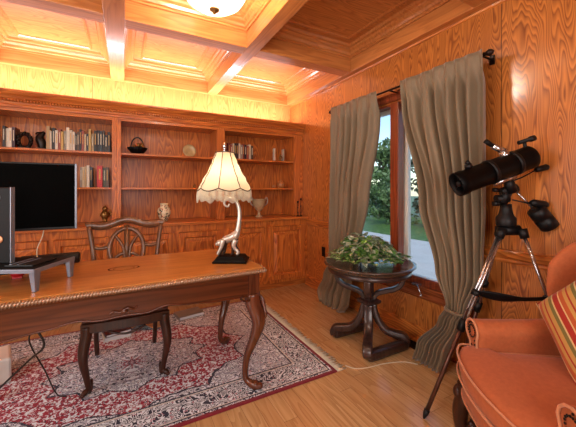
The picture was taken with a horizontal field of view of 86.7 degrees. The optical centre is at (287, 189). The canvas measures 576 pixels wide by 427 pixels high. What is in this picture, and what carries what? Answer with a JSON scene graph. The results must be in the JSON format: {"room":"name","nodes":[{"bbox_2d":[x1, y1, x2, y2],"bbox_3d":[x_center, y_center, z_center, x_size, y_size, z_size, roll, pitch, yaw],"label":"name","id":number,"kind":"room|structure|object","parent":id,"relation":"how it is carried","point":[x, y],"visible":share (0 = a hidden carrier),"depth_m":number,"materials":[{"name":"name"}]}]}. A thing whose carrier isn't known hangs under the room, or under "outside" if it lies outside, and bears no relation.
{"room":"home office","nodes":[
{"label":"home office","id":0,"kind":"room"},
{"bbox_2d":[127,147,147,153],"bbox_3d":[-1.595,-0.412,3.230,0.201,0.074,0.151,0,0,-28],"label":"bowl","id":1,"kind":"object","parent":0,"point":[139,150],"depth_m":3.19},
{"bbox_2d":[0,64,289,222],"bbox_3d":[-1.892,-0.100,3.422,4.590,2.660,0.100,0,0,-28],"label":"wall","id":2,"kind":"structure","parent":0,"point":[11,77],"depth_m":3.43,"materials":[{"name":"brown wood"}]},
{"bbox_2d":[0,48,110,79],"bbox_3d":[-2.325,-1.315,3.104,0.905,0.229,0.050,0,0,-28],"label":"trim","id":3,"kind":"structure","parent":2,"relation":"attached to","point":[7,57],"depth_m":3.06,"materials":[{"name":"brown wood"}]},
{"bbox_2d":[102,0,124,81],"bbox_3d":[-0.574,-1.315,0.940,0.130,0.230,5.520,0,0,-28],"label":"trim","id":4,"kind":"structure","parent":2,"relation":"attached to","point":[113,10],"depth_m":2.37,"materials":[{"name":"brown wood"}]},
{"bbox_2d":[0,88,304,135],"bbox_3d":[-1.786,-0.797,3.183,4.346,0.145,0.422,0,0,-28],"label":"crown molding","id":5,"kind":"structure","parent":2,"relation":"attached to","point":[15,98],"depth_m":3.10,"materials":[{"name":"brown wood"}]},
{"bbox_2d":[124,69,207,93],"bbox_3d":[-1.411,-1.315,3.595,0.910,0.229,0.050,0,0,-28],"label":"trim","id":6,"kind":"structure","parent":2,"relation":"attached to","point":[130,76],"depth_m":3.56,"materials":[{"name":"brown wood"}]},
{"bbox_2d":[216,86,286,105],"bbox_3d":[-0.469,-1.315,4.102,1.000,0.229,0.050,0,0,-28],"label":"trim","id":7,"kind":"structure","parent":2,"relation":"attached to","point":[227,91],"depth_m":4.08,"materials":[{"name":"brown wood"}]},
{"bbox_2d":[0,0,410,84],"bbox_3d":[-0.534,-1.455,0.962,4.650,0.050,5.720,0,0,-28],"label":"ceiling","id":8,"kind":"structure","parent":0,"point":[341,17],"depth_m":2.70,"materials":[{"name":"brown wood"}]},
{"bbox_2d":[0,0,103,22],"bbox_3d":[-1.693,-1.315,1.928,0.905,0.229,0.140,0,0,-28],"label":"trim","id":9,"kind":"structure","parent":8,"relation":"attached to","point":[92,10],"depth_m":2.03,"materials":[{"name":"brown wood"}]},
{"bbox_2d":[0,6,108,65],"bbox_3d":[-2.020,-1.383,2.536,0.902,0.095,1.237,0,0,-28],"label":"trim","id":10,"kind":"structure","parent":8,"relation":"attached to","point":[7,40],"depth_m":2.95,"materials":[{"name":"brown wood"}]},
{"bbox_2d":[125,28,230,81],"bbox_3d":[-1.106,-1.383,3.027,0.907,0.095,1.237,0,0,-28],"label":"trim","id":11,"kind":"structure","parent":8,"relation":"attached to","point":[216,57],"depth_m":3.39,"materials":[{"name":"brown wood"}]},
{"bbox_2d":[125,0,246,53],"bbox_3d":[-0.779,-1.315,2.420,0.910,0.229,0.140,0,0,-28],"label":"trim","id":12,"kind":"structure","parent":8,"relation":"attached to","point":[138,17],"depth_m":2.35,"materials":[{"name":"brown wood"}]},
{"bbox_2d":[127,0,270,31],"bbox_3d":[-0.452,-1.383,1.812,0.907,0.095,1.237,0,0,-28],"label":"trim","id":13,"kind":"structure","parent":8,"relation":"attached to","point":[243,19],"depth_m":2.34,"materials":[{"name":"brown wood"}]},
{"bbox_2d":[187,0,244,16],"bbox_3d":[-0.437,-1.237,1.816,0.396,0.384,0.403,0,0,-28],"label":"ceiling light","id":14,"kind":"object","parent":8,"relation":"attached to","point":[215,8],"visible":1,"depth_m":1.81,"materials":[{"name":"white glass"}]},
{"bbox_2d":[207,0,307,95],"bbox_3d":[0.335,-1.315,1.429,0.115,0.230,5.520,0,0,-28],"label":"ceiling beam","id":15,"kind":"structure","parent":8,"relation":"attached to","point":[277,13],"depth_m":2.44,"materials":[{"name":"brown wood"}]},
{"bbox_2d":[226,68,324,95],"bbox_3d":[-0.164,-1.383,3.534,0.997,0.095,1.237,0,0,-28],"label":"trim","id":16,"kind":"structure","parent":8,"relation":"attached to","point":[308,75],"depth_m":3.98,"materials":[{"name":"brown wood"}]},
{"bbox_2d":[254,38,349,75],"bbox_3d":[0.163,-1.315,2.926,1.000,0.229,0.140,0,0,-28],"label":"ceiling beam","id":17,"kind":"structure","parent":8,"relation":"attached to","point":[275,50],"depth_m":2.87,"materials":[{"name":"brown wood"}]},
{"bbox_2d":[272,0,450,58],"bbox_3d":[0.490,-1.383,2.319,0.997,0.095,1.237,0,0,-28],"label":"trim","id":18,"kind":"structure","parent":8,"relation":"attached to","point":[413,10],"depth_m":2.71,"materials":[{"name":"brown wood"}]},
{"bbox_2d":[0,283,471,426],"bbox_3d":[-0.578,1.255,0.938,4.350,0.050,5.520,0,0,-28],"label":"floor","id":19,"kind":"structure","parent":0,"point":[391,394],"depth_m":1.89,"materials":[{"name":"brown wood"}]},
{"bbox_2d":[15,229,115,260],"bbox_3d":[-2.231,0.801,2.892,1.058,0.858,0.492,0,0,-28],"label":"base cabinet","id":20,"kind":"object","parent":19,"relation":"on","point":[26,244],"visible":0.23,"depth_m":2.75,"materials":[{"name":"brown wood"}]},
{"bbox_2d":[116,223,223,257],"bbox_3d":[-1.297,0.801,3.395,1.060,0.858,0.492,0,0,-28],"label":"base cabinet","id":21,"kind":"object","parent":19,"relation":"on","point":[180,238],"visible":0.24,"depth_m":3.21,"materials":[{"name":"brown wood"}]},
{"bbox_2d":[0,301,346,426],"bbox_3d":[-1.107,1.225,2.163,2.617,0.008,1.552,0,0,-28],"label":"oriental rug","id":22,"kind":"object","parent":19,"relation":"on","point":[204,380],"visible":0.79,"depth_m":2.03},
{"bbox_2d":[0,345,11,384],"bbox_3d":[-1.884,1.139,1.973,0.140,0.160,0.240,0,0,-43],"label":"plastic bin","id":23,"kind":"object","parent":22,"relation":"on","point":[5,351],"visible":1,"depth_m":1.92,"materials":[{"name":"white plastic"}]},
{"bbox_2d":[101,332,131,342],"bbox_3d":[-1.464,1.202,2.596,0.200,0.035,0.260,0,0,-36],"label":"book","id":24,"kind":"object","parent":22,"relation":"on","point":[116,337],"visible":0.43,"depth_m":2.48,"materials":[{"name":"white paper"}]},
{"bbox_2d":[102,327,131,337],"bbox_3d":[-1.466,1.173,2.589,0.190,0.022,0.250,0,0,-42],"label":"book","id":25,"kind":"object","parent":24,"relation":"on","point":[106,334],"visible":0.32,"depth_m":2.51,"materials":[{"name":"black paper"}]},
{"bbox_2d":[77,216,171,398],"bbox_3d":[-1.130,0.716,2.143,0.554,1.019,0.627,0,0,-28],"label":"desk chair","id":26,"kind":"object","parent":22,"relation":"on","point":[87,329],"visible":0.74,"depth_m":2.00,"materials":[{"name":"brown wood"}]},
{"bbox_2d":[0,248,266,389],"bbox_3d":[-0.975,0.848,1.813,1.548,0.758,0.768,0,0,-28],"label":"writing desk","id":27,"kind":"object","parent":22,"relation":"on","point":[103,289],"visible":0.86,"depth_m":1.62,"materials":[{"name":"brown wood"}]},
{"bbox_2d":[10,274,23,278],"bbox_3d":[-1.445,0.443,1.630,0.062,0.052,0.051,0,0,-28],"label":"toy","id":28,"kind":"object","parent":27,"relation":"on","point":[14,276],"visible":0.45,"depth_m":1.61,"materials":[{"name":"red plastic"}]},
{"bbox_2d":[0,333,44,388],"bbox_3d":[-1.407,0.929,1.438,0.541,0.582,0.046,0,0,1],"label":"cable","id":29,"kind":"object","parent":27,"relation":"hanging from","point":[39,334],"visible":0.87,"depth_m":1.44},
{"bbox_2d":[0,256,74,291],"bbox_3d":[-1.405,0.416,1.522,0.489,0.106,0.284,0,0,-2],"label":"monitor stand","id":30,"kind":"object","parent":27,"relation":"on","point":[34,272],"visible":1,"depth_m":1.43,"materials":[{"name":"plastic"}]},
{"bbox_2d":[0,187,14,262],"bbox_3d":[-1.460,0.174,1.515,0.181,0.377,0.025,0,0,-2],"label":"computer tower","id":31,"kind":"object","parent":30,"relation":"on","point":[7,195],"visible":1,"depth_m":1.51,"materials":[{"name":"plastic"}]},
{"bbox_2d":[4,258,56,266],"bbox_3d":[-1.274,0.358,1.518,0.130,0.010,0.160,0,0,-2],"label":"keyboard","id":32,"kind":"object","parent":30,"relation":"on","point":[31,262],"visible":1,"depth_m":1.49,"materials":[{"name":"black plastic"}]},
{"bbox_2d":[0,161,76,274],"bbox_3d":[-1.629,0.153,1.744,0.702,0.632,0.155,0,0,-28],"label":"computer monitor","id":33,"kind":"object","parent":27,"relation":"on","point":[45,193],"visible":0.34,"depth_m":1.81,"materials":[{"name":"black plastic"}]},
{"bbox_2d":[28,335,66,396],"bbox_3d":[-1.269,0.924,1.614,0.043,0.591,0.372,0,0,-17],"label":"cable","id":34,"kind":"object","parent":27,"relation":"hanging from","point":[31,347],"visible":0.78,"depth_m":1.56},
{"bbox_2d":[21,252,80,263],"bbox_3d":[-1.477,0.433,1.902,0.300,0.071,0.070,0,0,-28],"label":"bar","id":35,"kind":"object","parent":27,"relation":"on","point":[77,255],"visible":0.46,"depth_m":1.92,"materials":[{"name":"black plastic"}]},
{"bbox_2d":[196,142,251,263],"bbox_3d":[-0.418,0.076,2.013,0.355,0.785,0.356,0,0,3],"label":"table lamp","id":36,"kind":"object","parent":27,"relation":"on","point":[224,173],"visible":1,"depth_m":1.94,"materials":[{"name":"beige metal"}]},
{"bbox_2d":[131,321,159,327],"bbox_3d":[-1.245,1.193,2.737,0.261,0.058,0.181,0,0,-8],"label":"crumpled paper","id":37,"kind":"object","parent":22,"relation":"on","point":[158,323],"visible":0.22,"depth_m":2.72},
{"bbox_2d":[174,306,203,320],"bbox_3d":[-0.966,1.205,2.978,0.240,0.030,0.170,0,0,-38],"label":"book","id":38,"kind":"object","parent":22,"relation":"on","point":[193,312],"visible":1,"depth_m":2.95,"materials":[{"name":"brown paper"}]},
{"bbox_2d":[224,219,307,290],"bbox_3d":[-0.340,0.801,3.910,1.109,0.858,0.492,0,0,-28],"label":"base cabinet","id":39,"kind":"object","parent":19,"relation":"on","point":[280,246],"visible":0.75,"depth_m":3.75,"materials":[{"name":"brown wood"}]},
{"bbox_2d":[15,214,308,233],"bbox_3d":[-1.760,0.355,3.134,4.346,0.031,0.497,0,0,-28],"label":"countertop","id":40,"kind":"structure","parent":39,"relation":"on","point":[81,226],"depth_m":3.40,"materials":[{"name":"brown wood"}]},
{"bbox_2d":[0,106,116,222],"bbox_3d":[-2.265,-0.241,2.956,1.060,1.160,0.352,0,0,-28],"label":"bookshelf","id":41,"kind":"object","parent":40,"relation":"on","point":[91,201],"visible":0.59,"depth_m":3.05,"materials":[{"name":"brown wood"}]},
{"bbox_2d":[2,126,7,146],"bbox_3d":[-2.535,-0.471,2.747,0.017,0.190,0.151,0,0,-28],"label":"book","id":42,"kind":"object","parent":41,"relation":"on","point":[3,127],"visible":0.64,"depth_m":2.68,"materials":[{"name":"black paper"}]},
{"bbox_2d":[6,128,8,146],"bbox_3d":[-2.525,-0.462,2.771,0.021,0.173,0.151,0,0,-28],"label":"book","id":43,"kind":"object","parent":41,"relation":"on","point":[7,129],"visible":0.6,"depth_m":2.71,"materials":[{"name":"white paper"}]},
{"bbox_2d":[9,128,11,146],"bbox_3d":[-2.503,-0.465,2.774,0.019,0.178,0.151,0,0,-28],"label":"book","id":44,"kind":"object","parent":41,"relation":"on","point":[10,129],"visible":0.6,"depth_m":2.71,"materials":[{"name":"white paper"}]},
{"bbox_2d":[12,127,19,146],"bbox_3d":[-2.487,-0.470,2.789,0.020,0.189,0.151,0,0,-28],"label":"book","id":45,"kind":"object","parent":41,"relation":"on","point":[15,131],"visible":0.69,"depth_m":2.73,"materials":[{"name":"white paper"}]},
{"bbox_2d":[15,131,32,147],"bbox_3d":[-2.410,-0.454,2.792,0.128,0.164,0.060,0,0,-28],"label":"statuette","id":46,"kind":"object","parent":41,"relation":"on","point":[20,135],"visible":0.91,"depth_m":2.77,"materials":[{"name":"metal"}]},
{"bbox_2d":[35,131,45,148],"bbox_3d":[-2.305,-0.463,2.848,0.089,0.175,0.100,0,0,-28],"label":"bookend","id":47,"kind":"object","parent":41,"relation":"on","point":[41,143],"visible":0.96,"depth_m":2.83,"materials":[{"name":"metal"}]},
{"bbox_2d":[46,126,51,148],"bbox_3d":[-2.268,-0.485,2.902,0.024,0.219,0.151,0,0,-28],"label":"book","id":48,"kind":"object","parent":41,"relation":"on","point":[48,128],"visible":0.67,"depth_m":2.84,"materials":[{"name":"white paper"}]},
{"bbox_2d":[52,128,56,148],"bbox_3d":[-2.236,-0.480,2.928,0.023,0.208,0.151,0,0,-28],"label":"book","id":49,"kind":"object","parent":41,"relation":"on","point":[53,129],"visible":0.62,"depth_m":2.86,"materials":[{"name":"white paper"}]},
{"bbox_2d":[55,130,57,148],"bbox_3d":[-2.211,-0.469,2.932,0.021,0.186,0.151,0,0,-28],"label":"book","id":50,"kind":"object","parent":41,"relation":"on","point":[56,131],"visible":0.61,"depth_m":2.87,"materials":[{"name":"white paper"}]},
{"bbox_2d":[58,129,61,149],"bbox_3d":[-2.195,-0.476,2.948,0.020,0.202,0.151,0,0,-28],"label":"book","id":51,"kind":"object","parent":41,"relation":"on","point":[59,130],"visible":0.67,"depth_m":2.88,"materials":[{"name":"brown paper"}]},
{"bbox_2d":[61,131,63,149],"bbox_3d":[-2.171,-0.465,2.950,0.020,0.178,0.151,0,0,-28],"label":"book","id":52,"kind":"object","parent":41,"relation":"on","point":[62,132],"visible":0.68,"depth_m":2.89,"materials":[{"name":"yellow paper"}]},
{"bbox_2d":[64,131,65,149],"bbox_3d":[-2.158,-0.471,2.969,0.018,0.190,0.151,0,0,-28],"label":"book","id":53,"kind":"object","parent":41,"relation":"on","point":[64,131],"visible":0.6,"depth_m":2.90,"materials":[{"name":"white paper"}]},
{"bbox_2d":[66,127,70,149],"bbox_3d":[-2.140,-0.486,2.979,0.022,0.222,0.151,0,0,-28],"label":"book","id":54,"kind":"object","parent":41,"relation":"on","point":[67,128],"visible":0.64,"depth_m":2.91,"materials":[{"name":"white paper"}]},
{"bbox_2d":[69,130,72,149],"bbox_3d":[-2.114,-0.475,2.983,0.024,0.198,0.151,0,0,-28],"label":"book","id":55,"kind":"object","parent":41,"relation":"on","point":[70,131],"visible":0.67,"depth_m":2.92,"materials":[{"name":"white paper"}]},
{"bbox_2d":[72,132,74,149],"bbox_3d":[-2.095,-0.468,2.996,0.018,0.184,0.151,0,0,-28],"label":"book","id":56,"kind":"object","parent":41,"relation":"on","point":[73,133],"visible":0.64,"depth_m":2.93,"materials":[{"name":"white paper"}]},
{"bbox_2d":[79,129,82,150],"bbox_3d":[-2.046,-0.484,3.020,0.018,0.216,0.151,0,0,-28],"label":"book","id":57,"kind":"object","parent":41,"relation":"on","point":[80,130],"visible":0.69,"depth_m":2.96,"materials":[{"name":"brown paper"}]},
{"bbox_2d":[80,167,81,186],"bbox_3d":[-2.040,-0.124,3.019,0.017,0.198,0.151,0,0,-28],"label":"book","id":58,"kind":"object","parent":41,"relation":"on","point":[80,167],"visible":0.66,"depth_m":2.95,"materials":[{"name":"white paper"}]},
{"bbox_2d":[82,167,84,186],"bbox_3d":[-2.022,-0.125,3.026,0.018,0.199,0.151,0,0,-28],"label":"book","id":59,"kind":"object","parent":41,"relation":"on","point":[83,168],"visible":0.71,"depth_m":2.96,"materials":[{"name":"white paper"}]},
{"bbox_2d":[82,131,85,150],"bbox_3d":[-2.026,-0.475,3.025,0.019,0.199,0.151,0,0,-28],"label":"book","id":60,"kind":"object","parent":41,"relation":"on","point":[83,132],"visible":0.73,"depth_m":2.96,"materials":[{"name":"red paper"}]},
{"bbox_2d":[85,166,86,186],"bbox_3d":[-2.006,-0.128,3.034,0.016,0.205,0.151,0,0,-28],"label":"book","id":61,"kind":"object","parent":41,"relation":"on","point":[85,166],"visible":0.68,"depth_m":2.97,"materials":[{"name":"white paper"}]},
{"bbox_2d":[86,133,88,150],"bbox_3d":[-1.998,-0.464,3.051,0.017,0.177,0.151,0,0,-28],"label":"book","id":62,"kind":"object","parent":41,"relation":"on","point":[87,135],"visible":0.69,"depth_m":2.98,"materials":[{"name":"white paper"}]},
{"bbox_2d":[87,165,90,186],"bbox_3d":[-1.988,-0.133,3.045,0.022,0.215,0.151,0,0,-28],"label":"book","id":63,"kind":"object","parent":41,"relation":"on","point":[88,166],"visible":0.76,"depth_m":2.98,"materials":[{"name":"white paper"}]},
{"bbox_2d":[89,129,91,150],"bbox_3d":[-1.976,-0.486,3.051,0.019,0.222,0.151,0,0,-28],"label":"book","id":64,"kind":"object","parent":41,"relation":"on","point":[90,130],"visible":0.7,"depth_m":2.99,"materials":[{"name":"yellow paper"}]},
{"bbox_2d":[90,167,93,186],"bbox_3d":[-1.975,-0.126,3.069,0.021,0.200,0.151,0,0,-28],"label":"book","id":65,"kind":"object","parent":41,"relation":"on","point":[91,168],"visible":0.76,"depth_m":3.00,"materials":[{"name":"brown paper"}]},
{"bbox_2d":[91,134,93,150],"bbox_3d":[-1.964,-0.465,3.074,0.021,0.180,0.151,0,0,-28],"label":"book","id":66,"kind":"object","parent":41,"relation":"on","point":[92,135],"visible":0.67,"depth_m":3.01,"materials":[{"name":"white paper"}]},
{"bbox_2d":[94,130,96,150],"bbox_3d":[-1.937,-0.481,3.074,0.024,0.211,0.151,0,0,-28],"label":"book","id":67,"kind":"object","parent":41,"relation":"on","point":[95,132],"visible":0.69,"depth_m":3.01,"materials":[{"name":"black paper"}]},
{"bbox_2d":[97,130,99,151],"bbox_3d":[-1.921,-0.484,3.097,0.022,0.217,0.151,0,0,-28],"label":"book","id":68,"kind":"object","parent":41,"relation":"on","point":[98,131],"visible":0.73,"depth_m":3.03,"materials":[{"name":"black paper"}]},
{"bbox_2d":[97,166,102,186],"bbox_3d":[-1.901,-0.133,3.087,0.046,0.215,0.151,0,0,-28],"label":"book","id":69,"kind":"object","parent":41,"relation":"on","point":[99,168],"visible":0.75,"depth_m":3.02,"materials":[{"name":"red paper"}]},
{"bbox_2d":[100,131,101,151],"bbox_3d":[-1.895,-0.481,3.098,0.022,0.211,0.151,0,0,-28],"label":"book","id":70,"kind":"object","parent":41,"relation":"on","point":[100,131],"visible":0.69,"depth_m":3.03,"materials":[{"name":"white paper"}]},
{"bbox_2d":[102,130,104,151],"bbox_3d":[-1.882,-0.486,3.119,0.017,0.221,0.151,0,0,-28],"label":"book","id":71,"kind":"object","parent":41,"relation":"on","point":[103,131],"visible":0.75,"depth_m":3.05,"materials":[{"name":"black paper"}]},
{"bbox_2d":[103,168,105,186],"bbox_3d":[-1.876,-0.125,3.122,0.024,0.198,0.151,0,0,-28],"label":"book","id":72,"kind":"object","parent":41,"relation":"on","point":[104,169],"visible":0.7,"depth_m":3.06,"materials":[{"name":"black paper"}]},
{"bbox_2d":[105,135,107,151],"bbox_3d":[-1.860,-0.465,3.125,0.024,0.178,0.151,0,0,-28],"label":"book","id":73,"kind":"object","parent":41,"relation":"on","point":[106,136],"visible":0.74,"depth_m":3.06,"materials":[{"name":"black paper"}]},
{"bbox_2d":[106,167,108,186],"bbox_3d":[-1.845,-0.127,3.118,0.025,0.204,0.151,0,0,-28],"label":"book","id":74,"kind":"object","parent":41,"relation":"on","point":[107,168],"visible":0.76,"depth_m":3.05,"materials":[{"name":"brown paper"}]},
{"bbox_2d":[108,132,110,151],"bbox_3d":[-1.837,-0.479,3.134,0.022,0.207,0.151,0,0,-28],"label":"book","id":75,"kind":"object","parent":41,"relation":"on","point":[109,133],"visible":0.75,"depth_m":3.07,"materials":[{"name":"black paper"}]},
{"bbox_2d":[99,205,111,222],"bbox_3d":[-1.855,0.245,3.090,0.104,0.188,0.106,0,0,11],"label":"figurine","id":76,"kind":"object","parent":40,"relation":"on","point":[105,214],"visible":0.94,"depth_m":3.07,"materials":[{"name":"gold metal"}]},
{"bbox_2d":[157,203,170,220],"bbox_3d":[-1.347,0.240,3.318,0.139,0.198,0.139,0,0,-28],"label":"ginger jar","id":77,"kind":"object","parent":40,"relation":"on","point":[164,211],"visible":0.93,"depth_m":3.27,"materials":[{"name":"ceramic"}]},
{"bbox_2d":[117,118,220,219],"bbox_3d":[-1.331,-0.241,3.458,1.062,1.160,0.352,0,0,-28],"label":"bookshelf","id":78,"kind":"object","parent":40,"relation":"on","point":[163,173],"visible":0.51,"depth_m":3.54,"materials":[{"name":"brown wood"}]},
{"bbox_2d":[127,137,147,153],"bbox_3d":[-1.595,-0.469,3.230,0.201,0.188,0.151,0,0,-28],"label":"decorative basket","id":79,"kind":"object","parent":78,"relation":"on","point":[140,149],"visible":0.91,"depth_m":3.20,"materials":[{"name":"wicker"}]},
{"bbox_2d":[183,145,195,155],"bbox_3d":[-1.137,-0.451,3.518,0.150,0.150,0.070,0,0,-28],"label":"plate","id":80,"kind":"object","parent":78,"relation":"on","point":[188,150],"visible":0.8,"depth_m":3.52,"materials":[{"name":"ceramic"}]},
{"bbox_2d":[250,197,267,216],"bbox_3d":[-0.365,0.214,3.846,0.192,0.251,0.192,0,0,15],"label":"urn","id":81,"kind":"object","parent":40,"relation":"on","point":[258,204],"visible":0.92,"depth_m":3.79,"materials":[{"name":"grey metal"}]},
{"bbox_2d":[221,128,302,218],"bbox_3d":[-0.374,-0.241,3.973,1.111,1.160,0.352,0,0,-28],"label":"bookshelf","id":82,"kind":"object","parent":40,"relation":"on","point":[261,172],"visible":0.59,"depth_m":4.10,"materials":[{"name":"brown wood"}]},
{"bbox_2d":[234,143,236,157],"bbox_3d":[-0.668,-0.471,3.753,0.025,0.190,0.151,0,0,-28],"label":"book","id":83,"kind":"object","parent":82,"relation":"on","point":[235,144],"visible":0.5,"depth_m":3.69,"materials":[{"name":"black paper"}]},
{"bbox_2d":[240,145,242,158],"bbox_3d":[-0.602,-0.464,3.793,0.027,0.177,0.151,0,0,-28],"label":"book","id":84,"kind":"object","parent":82,"relation":"on","point":[241,146],"visible":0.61,"depth_m":3.73,"materials":[{"name":"white paper"}]},
{"bbox_2d":[246,146,248,158],"bbox_3d":[-0.531,-0.461,3.829,0.028,0.171,0.151,0,0,-28],"label":"book","id":85,"kind":"object","parent":82,"relation":"on","point":[247,147],"visible":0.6,"depth_m":3.77,"materials":[{"name":"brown paper"}]},
{"bbox_2d":[277,180,284,187],"bbox_3d":[-0.093,-0.083,4.015,0.100,0.115,0.100,0,0,-28],"label":"lidded jar","id":86,"kind":"object","parent":82,"relation":"on","point":[280,184],"visible":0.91,"depth_m":3.98,"materials":[{"name":"orange ceramic"}]},
{"bbox_2d":[324,255,416,361],"bbox_3d":[0.649,0.902,2.455,0.719,0.654,0.719,0,0,14],"label":"side table","id":87,"kind":"object","parent":19,"relation":"on","point":[383,273],"visible":0.93,"depth_m":2.33,"materials":[{"name":"brown wood"}]},
{"bbox_2d":[326,232,411,267],"bbox_3d":[0.628,0.452,2.433,0.629,0.244,0.629,0,0,-21],"label":"potted plant","id":88,"kind":"object","parent":87,"relation":"on","point":[370,249],"visible":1,"depth_m":2.32,"materials":[{"name":"green plant"}]},
{"bbox_2d":[345,361,417,368],"bbox_3d":[0.655,1.223,2.136,0.518,0.013,0.050,0,0,-7],"label":"power cord","id":89,"kind":"object","parent":19,"relation":"on","point":[399,361],"visible":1,"depth_m":2.14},
{"bbox_2d":[394,338,415,349],"bbox_3d":[0.974,1.226,2.454,0.100,0.007,0.260,0,0,-28],"label":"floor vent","id":90,"kind":"object","parent":19,"relation":"in","point":[412,345],"visible":0.2,"depth_m":2.42,"materials":[{"name":"metal"}]},
{"bbox_2d":[423,135,558,418],"bbox_3d":[1.196,0.464,1.628,0.693,1.536,0.646,0,0,45],"label":"telescope","id":91,"kind":"object","parent":19,"relation":"on","point":[503,169],"visible":0.97,"depth_m":1.68,"materials":[{"name":"plastic"}]},
{"bbox_2d":[456,177,462,188],"bbox_3d":[0.946,-0.049,1.690,0.038,0.089,0.109,0,0,0],"label":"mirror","id":92,"kind":"object","parent":91,"relation":"attached to","point":[458,183],"depth_m":1.68,"materials":[{"name":"black glass"}]},
{"bbox_2d":[452,242,575,426],"bbox_3d":[1.149,0.755,1.180,0.813,1.251,0.770,0,0,7],"label":"armchair","id":93,"kind":"object","parent":19,"relation":"on","point":[514,373],"visible":0.87,"depth_m":1.31,"materials":[{"name":"fabric"}]},
{"bbox_2d":[459,345,575,426],"bbox_3d":[1.057,0.817,1.191,0.621,0.122,0.678,0,0,7],"label":"seat cushion","id":94,"kind":"object","parent":93,"relation":"on","point":[509,385],"depth_m":1.21,"materials":[{"name":"fabric"}]},
{"bbox_2d":[536,281,575,384],"bbox_3d":[1.216,0.530,1.202,0.221,0.530,0.535,0,0,16],"label":"throw pillow","id":95,"kind":"object","parent":93,"relation":"on","point":[558,310],"visible":1,"depth_m":1.27,"materials":[{"name":"fabric"}]},
{"bbox_2d":[290,0,575,345],"bbox_3d":[1.399,-0.100,2.001,0.140,2.660,5.520,0,0,-28],"label":"wall","id":96,"kind":"structure","parent":0,"point":[530,87],"depth_m":1.90,"materials":[{"name":"brown wood"}]},
{"bbox_2d":[306,219,328,228],"bbox_3d":[0.423,0.412,3.637,0.030,0.085,0.795,0,0,-28],"label":"trim","id":97,"kind":"structure","parent":96,"relation":"attached to","point":[312,222],"depth_m":3.73,"materials":[{"name":"brown wood"}]},
{"bbox_2d":[305,274,463,362],"bbox_3d":[1.432,1.165,1.758,0.032,0.130,5.060,0,0,-28],"label":"baseboard","id":98,"kind":"structure","parent":96,"relation":"attached to","point":[414,331],"depth_m":2.67,"materials":[{"name":"brown wood"}]},
{"bbox_2d":[286,0,499,106],"bbox_3d":[1.302,-1.315,1.949,0.080,0.230,5.520,0,0,-28],"label":"trim","id":99,"kind":"structure","parent":96,"relation":"attached to","point":[453,11],"depth_m":2.55,"materials":[{"name":"brown wood"}]},
{"bbox_2d":[289,0,507,107],"bbox_3d":[1.331,-1.191,1.965,0.014,0.018,5.520,0,0,-28],"label":"trim","id":100,"kind":"structure","parent":96,"relation":"attached to","point":[500,1],"depth_m":2.47,"materials":[{"name":"brown wood"}]},
{"bbox_2d":[329,49,494,113],"bbox_3d":[0.899,-0.843,2.627,0.146,0.060,1.693,0,0,-28],"label":"curtain rod","id":101,"kind":"object","parent":96,"relation":"attached to","point":[489,52],"visible":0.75,"depth_m":1.97,"materials":[{"name":"brown metal"}]},
{"bbox_2d":[317,91,379,312],"bbox_3d":[0.570,0.175,3.064,0.162,2.101,0.844,0,0,-28],"label":"curtain","id":102,"kind":"object","parent":101,"relation":"hanging from","point":[354,124],"visible":0.8,"depth_m":3.02,"materials":[{"name":"beige fabric"}]},
{"bbox_2d":[400,49,485,372],"bbox_3d":[1.035,0.176,2.153,0.208,2.102,0.644,0,0,-28],"label":"curtain","id":103,"kind":"object","parent":101,"relation":"hanging from","point":[444,106],"visible":0.91,"depth_m":2.07,"materials":[{"name":"beige fabric"}]},
{"bbox_2d":[362,91,473,316],"bbox_3d":[0.966,0.010,2.688,0.251,1.730,1.400,0,0,-28],"label":"window","id":104,"kind":"structure","parent":96,"relation":"in","point":[422,287],"depth_m":2.67,"materials":[{"name":"brown wood"}]},
{"bbox_2d":[459,0,486,6],"bbox_3d":[0.817,-1.315,1.711,1.000,0.229,0.140,0,0,-28],"label":"trim","id":105,"kind":"structure","parent":96,"relation":"attached to","point":[473,3],"depth_m":1.95,"materials":[{"name":"brown wood"}]},
{"bbox_2d":[484,246,553,269],"bbox_3d":[1.950,0.412,0.796,0.030,0.085,2.875,0,0,-28],"label":"trim","id":106,"kind":"structure","parent":96,"relation":"attached to","point":[515,257],"depth_m":1.83,"materials":[{"name":"brown wood"}]},
{"label":"outside","id":107,"kind":"structure","parent":0,"visible":0},
{"bbox_2d":[363,196,428,241],"bbox_3d":[20.205,1.520,33.577,52.600,0.140,80.000,0,0,-28],"label":"lawn","id":108,"kind":"structure","parent":107,"point":[372,224],"depth_m":11.79,"materials":[{"name":"green plant"}]},
{"bbox_2d":[367,173,389,216],"bbox_3d":[4.700,0.292,16.030,1.820,2.462,1.815,0,0,-28],"label":"shrub","id":109,"kind":"object","parent":108,"relation":"on","point":[377,176],"visible":0.17,"depth_m":15.88,"materials":[{"name":"green plant"}]},
{"bbox_2d":[370,138,389,210],"bbox_3d":[5.537,-0.845,18.396,2.944,4.617,2.396,0,0,-28],"label":"tree","id":110,"kind":"object","parent":108,"relation":"on","point":[383,156],"visible":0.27,"depth_m":18.36,"materials":[{"name":"green plant"}]},
{"bbox_2d":[368,182,419,224],"bbox_3d":[4.433,0.550,12.835,2.092,1.888,1.583,0,0,15],"label":"shrub","id":111,"kind":"object","parent":108,"relation":"on","point":[375,190],"visible":0.5,"depth_m":12.80,"materials":[{"name":"green plant"}]},
{"bbox_2d":[411,159,419,214],"bbox_3d":[7.495,-0.249,15.700,2.393,3.426,2.990,0,0,-28],"label":"tree","id":112,"kind":"object","parent":108,"relation":"on","point":[415,203],"visible":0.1,"depth_m":15.91,"materials":[{"name":"green plant"}]},
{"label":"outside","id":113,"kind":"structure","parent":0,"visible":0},
{"bbox_2d":[363,231,436,279],"bbox_3d":[1.885,1.505,6.691,5.140,0.150,22.000,0,0,-28],"label":"patio","id":114,"kind":"structure","parent":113,"point":[421,253],"depth_m":6.56,"materials":[{"name":"concrete"}]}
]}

